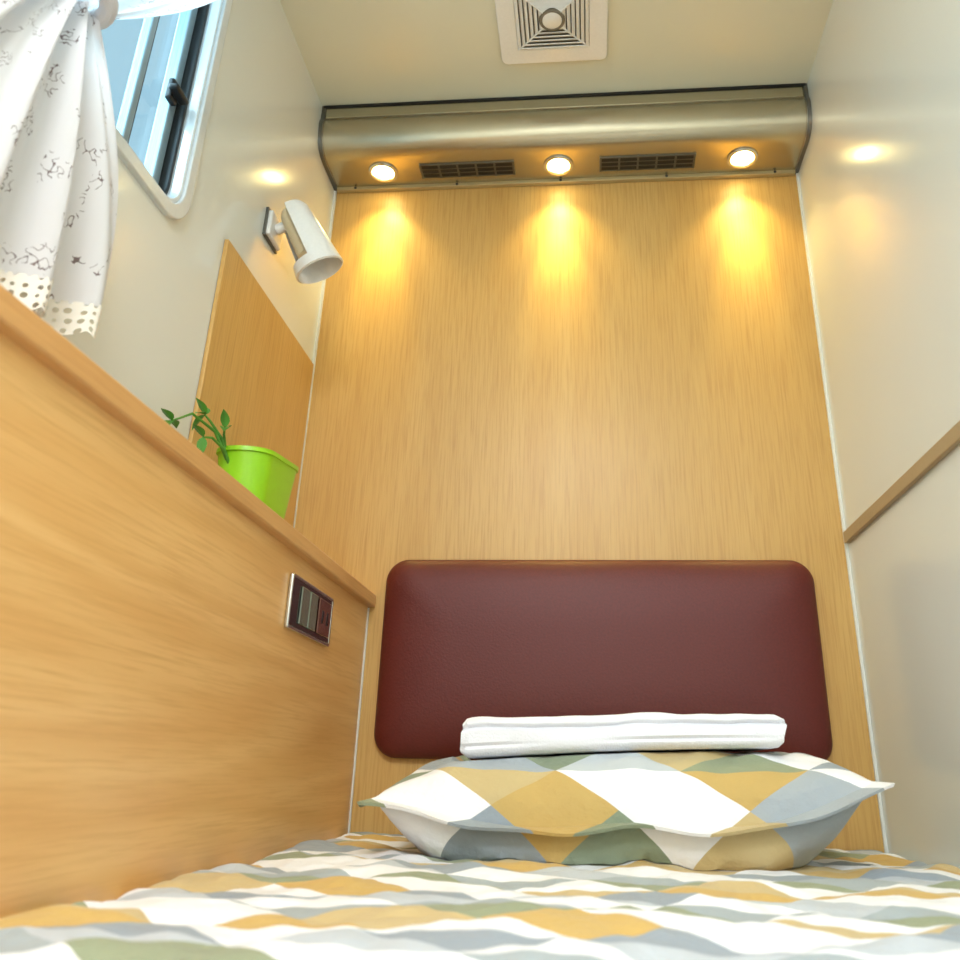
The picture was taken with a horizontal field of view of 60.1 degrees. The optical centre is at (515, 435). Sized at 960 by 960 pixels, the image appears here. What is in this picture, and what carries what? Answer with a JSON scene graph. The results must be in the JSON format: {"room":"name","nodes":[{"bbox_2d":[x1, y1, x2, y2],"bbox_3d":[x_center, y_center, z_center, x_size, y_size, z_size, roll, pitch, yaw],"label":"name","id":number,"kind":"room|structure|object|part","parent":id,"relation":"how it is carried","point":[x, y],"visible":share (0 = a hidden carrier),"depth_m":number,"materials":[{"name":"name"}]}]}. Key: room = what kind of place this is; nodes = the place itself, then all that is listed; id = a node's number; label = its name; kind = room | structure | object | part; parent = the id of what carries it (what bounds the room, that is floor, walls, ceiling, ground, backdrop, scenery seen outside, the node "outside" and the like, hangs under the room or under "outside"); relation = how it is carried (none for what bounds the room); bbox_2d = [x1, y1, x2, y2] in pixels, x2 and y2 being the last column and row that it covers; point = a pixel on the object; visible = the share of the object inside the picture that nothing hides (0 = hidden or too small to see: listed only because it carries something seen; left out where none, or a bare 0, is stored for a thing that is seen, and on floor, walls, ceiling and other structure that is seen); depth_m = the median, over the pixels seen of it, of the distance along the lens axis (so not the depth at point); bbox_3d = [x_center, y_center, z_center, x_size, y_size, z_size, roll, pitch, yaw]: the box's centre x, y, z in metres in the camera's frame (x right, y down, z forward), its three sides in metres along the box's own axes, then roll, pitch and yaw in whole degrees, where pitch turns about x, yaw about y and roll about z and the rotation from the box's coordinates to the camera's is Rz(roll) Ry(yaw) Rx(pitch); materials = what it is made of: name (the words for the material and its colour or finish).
{"room":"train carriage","nodes":[
{"label":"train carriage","id":0,"kind":"room"},
{"bbox_2d":[0,0,333,438],"bbox_3d":[-0.548,-0.246,0.375,0.050,1.880,2.500,-1,-22,5],"label":"wall","id":1,"kind":"structure","parent":0,"point":[260,150],"depth_m":1.26,"materials":[{"name":"paint"}]},
{"bbox_2d":[0,0,215,338],"bbox_3d":[-0.440,-0.527,0.844,0.090,0.915,0.730,-1,-22,5],"label":"window curtain","id":2,"kind":"object","parent":1,"relation":"hanging from","point":[59,178],"visible":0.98,"depth_m":0.78,"materials":[{"name":"beige fabric"}]},
{"bbox_2d":[78,0,215,19],"bbox_3d":[-0.429,-0.689,0.909,0.053,0.543,0.630,-1,-22,5],"label":"drape","id":3,"kind":"object","parent":2,"relation":"hanging from","point":[96,9],"depth_m":0.92,"materials":[{"name":"white fabric"}]},
{"bbox_2d":[115,0,222,202],"bbox_3d":[-0.502,-0.642,0.943,0.054,0.507,0.595,-1,-22,5],"label":"reveal","id":4,"kind":"object","parent":1,"relation":"attached to","point":[174,194],"visible":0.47,"depth_m":1.19,"materials":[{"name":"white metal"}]},
{"bbox_2d":[116,8,197,183],"bbox_3d":[-0.503,-0.642,0.943,0.041,0.484,0.572,-1,-22,5],"label":"window","id":5,"kind":"structure","parent":4,"relation":"attached to","point":[164,116],"depth_m":1.14,"materials":[{"name":"grey metal"}]},
{"bbox_3d":[-0.497,-0.566,1.130,0.014,0.470,0.012,-1,-22,5],"label":"sliding stile","id":6,"kind":"part","parent":5,"relation":"part of","materials":[{"name":"white metal"}]},
{"bbox_2d":[128,16,159,142],"bbox_3d":[-0.496,-0.563,1.137,0.010,0.470,0.003,-1,-22,5],"label":"seal","id":7,"kind":"object","parent":5,"relation":"attached to","point":[159,16],"visible":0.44,"depth_m":1.10,"materials":[{"name":"plastic"}]},
{"bbox_2d":[165,78,176,105],"bbox_3d":[-0.479,-0.479,1.158,0.010,0.035,0.020,-1,-22,5],"label":"latch plate","id":8,"kind":"object","parent":5,"relation":"attached to","point":[169,96],"visible":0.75,"depth_m":1.15,"materials":[{"name":"plastic"}]},
{"bbox_3d":[-0.469,-0.475,1.156,0.014,0.009,0.036,-1,-22,5],"label":"latch handle","id":9,"kind":"part","parent":5,"relation":"part of","materials":[{"name":"plastic"}]},
{"bbox_2d":[158,3,209,194],"bbox_3d":[-0.505,-0.642,0.943,0.028,0.494,0.582,-1,-22,5],"label":"gasket","id":10,"kind":"object","parent":4,"relation":"attached to","point":[198,31],"visible":0.16,"depth_m":1.18,"materials":[{"name":"plastic"}]},
{"bbox_2d":[115,0,232,219],"bbox_3d":[-0.476,-0.643,0.941,0.010,0.545,0.633,-1,-22,5],"label":"flange","id":11,"kind":"object","parent":1,"relation":"attached to","point":[178,210],"visible":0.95,"depth_m":1.15,"materials":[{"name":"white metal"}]},
{"bbox_2d":[188,239,313,525],"bbox_3d":[-0.429,-0.013,1.380,0.006,0.450,0.422,-1,-22,5],"label":"wood wall panel","id":12,"kind":"object","parent":1,"relation":"attached to","point":[254,368],"visible":0.49,"depth_m":1.35,"materials":[{"name":"brown wood"}]},
{"bbox_2d":[262,199,342,283],"bbox_3d":[-0.367,-0.334,1.443,0.139,0.144,0.086,4,-22,-7],"label":"reading lamp","id":13,"kind":"object","parent":1,"relation":"attached to","point":[317,259],"visible":1,"depth_m":1.42,"materials":[{"name":"white plastic"}]},
{"bbox_3d":[-0.401,-0.365,1.454,0.043,0.025,0.021,-4,-23,12],"label":"arm","id":14,"kind":"part","parent":13,"relation":"part of","materials":[{"name":"white plastic"}]},
{"bbox_3d":[-0.355,-0.341,1.443,0.109,0.131,0.084,10,-24,-20],"label":"lamp shade","id":15,"kind":"part","parent":13,"relation":"part of","materials":[{"name":"white plastic"}]},
{"bbox_2d":[280,0,832,105],"bbox_3d":[-0.004,-1.146,0.694,1.100,0.050,2.600,-1,-22,5],"label":"ceiling","id":16,"kind":"structure","parent":0,"point":[352,51],"depth_m":1.60,"materials":[{"name":"paint"}]},
{"bbox_2d":[495,0,607,63],"bbox_3d":[0.068,-0.768,1.529,0.204,0.016,0.204,-1,-22,5],"label":"ceiling vent","id":17,"kind":"object","parent":16,"relation":"attached to","point":[530,31],"depth_m":1.55,"materials":[{"name":"white plastic"}]},
{"bbox_2d":[318,83,811,193],"bbox_3d":[0.093,-0.622,1.748,0.999,0.120,0.142,-1,-22,5],"label":"light bar","id":18,"kind":"object","parent":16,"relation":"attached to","point":[755,131],"visible":1,"depth_m":1.71,"materials":[{"name":"grey metal"}]},
{"bbox_2d":[419,160,514,178],"bbox_3d":[-0.102,-0.564,1.760,0.201,0.004,0.042,-1,-22,5],"label":"grille","id":19,"kind":"object","parent":18,"relation":"attached to","point":[428,169],"depth_m":1.76,"materials":[{"name":"grey metal"}]},
{"bbox_3d":[0.098,-0.546,1.787,0.984,0.009,0.011,-1,-22,5],"label":"rail","id":20,"kind":"part","parent":18,"relation":"part of","materials":[{"name":"metal"}]},
{"bbox_2d":[600,153,695,171],"bbox_3d":[0.275,-0.568,1.727,0.197,0.004,0.042,-1,-22,5],"label":"grille","id":21,"kind":"object","parent":18,"relation":"attached to","point":[609,162],"depth_m":1.73,"materials":[{"name":"grey metal"}]},
{"bbox_2d":[295,175,883,852],"bbox_3d":[0.083,0.229,1.506,1.100,1.880,0.050,-1,-22,5],"label":"wall","id":22,"kind":"structure","parent":0,"point":[606,371],"depth_m":1.60,"materials":[{"name":"brown wood"}]},
{"bbox_2d":[293,191,336,527],"bbox_3d":[-0.407,-0.125,1.666,0.005,0.895,0.005,-1,-22,5],"label":"trim","id":23,"kind":"structure","parent":22,"relation":"attached to","point":[335,192],"depth_m":1.69,"materials":[{"name":"white plastic"}]},
{"bbox_2d":[348,608,369,832],"bbox_3d":[-0.265,0.478,1.406,0.002,0.368,0.004,-1,-22,5],"label":"trim","id":24,"kind":"structure","parent":22,"relation":"attached to","point":[360,700],"depth_m":1.40,"materials":[{"name":"white plastic"}]},
{"bbox_2d":[374,560,832,759],"bbox_3d":[0.137,0.371,1.392,0.744,0.333,0.041,-1,-22,5],"label":"headboard","id":25,"kind":"object","parent":22,"relation":"attached to","point":[462,640],"visible":0.91,"depth_m":1.38,"materials":[{"name":"red leather"}]},
{"bbox_2d":[796,173,888,852],"bbox_3d":[0.580,0.043,1.506,0.004,1.285,0.005,-1,-22,5],"label":"trim","id":26,"kind":"structure","parent":22,"relation":"attached to","point":[884,837],"depth_m":1.46,"materials":[{"name":"white plastic"}]},
{"bbox_2d":[798,0,959,868],"bbox_3d":[0.498,-0.259,0.284,0.050,1.880,2.500,-1,-22,5],"label":"wall","id":27,"kind":"structure","parent":0,"point":[879,172],"depth_m":1.21,"materials":[{"name":"paint"}]},
{"bbox_2d":[843,420,959,543],"bbox_3d":[0.507,-0.121,0.709,0.008,0.021,1.588,-1,-22,5],"label":"trim","id":28,"kind":"structure","parent":27,"relation":"attached to","point":[950,440],"depth_m":1.15,"materials":[{"name":"brown wood"}]},
{"bbox_3d":[-0.046,0.641,-0.034,1.100,0.050,2.600,-1,-22,5],"label":"floor","id":29,"kind":"structure","parent":0,"visible":0},
{"bbox_2d":[0,285,375,917],"bbox_3d":[-0.436,0.276,0.314,0.170,0.871,2.200,-1,-22,5],"label":"panel","id":30,"kind":"object","parent":29,"relation":"on","point":[162,719],"visible":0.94,"depth_m":0.72,"materials":[{"name":"brown wood"}]},
{"bbox_2d":[161,398,298,518],"bbox_3d":[-0.384,0.052,1.135,0.090,0.163,0.295,-1,-22,5],"label":"potted plant","id":31,"kind":"object","parent":30,"relation":"on","point":[265,473],"visible":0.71,"depth_m":1.13,"materials":[{"name":"green plant"}]},
{"bbox_3d":[-0.374,0.089,1.188,0.082,0.136,0.168,-1,-22,5],"label":"pot","id":32,"kind":"part","parent":31,"relation":"part of","materials":[{"name":"plastic"}]},
{"bbox_2d":[284,572,333,646],"bbox_3d":[-0.286,0.248,1.164,0.008,0.072,0.184,-1,-22,5],"label":"wall switch plate","id":33,"kind":"object","parent":30,"relation":"attached to","point":[309,610],"visible":1,"depth_m":1.14,"materials":[{"name":"silver metal"}]},
{"bbox_2d":[316,598,331,638],"bbox_3d":[-0.280,0.268,1.212,0.003,0.050,0.056,-1,-22,5],"label":"socket","id":34,"kind":"object","parent":33,"relation":"attached to","point":[324,605],"depth_m":1.21,"materials":[{"name":"plastic"}]},
{"bbox_2d":[0,832,959,959],"bbox_3d":[0.056,0.470,0.270,0.838,0.501,2.048,-1,-22,5],"label":"bed","id":35,"kind":"object","parent":29,"relation":"on","point":[353,895],"visible":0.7,"depth_m":0.60,"materials":[{"name":"multicoloured fabric"}]},
{"bbox_2d":[357,752,894,870],"bbox_3d":[0.135,0.494,1.111,0.608,0.135,0.380,-1,-22,5],"label":"pillow","id":36,"kind":"object","parent":35,"relation":"on","point":[737,811],"visible":1,"depth_m":0.97,"materials":[{"name":"multicoloured fabric"}]},
{"bbox_2d":[460,712,786,759],"bbox_3d":[0.142,0.415,1.136,0.410,0.063,0.214,-1,-22,5],"label":"folded towel","id":37,"kind":"object","parent":36,"relation":"on","point":[482,738],"visible":0.97,"depth_m":1.04,"materials":[{"name":"white fabric"}]}
]}

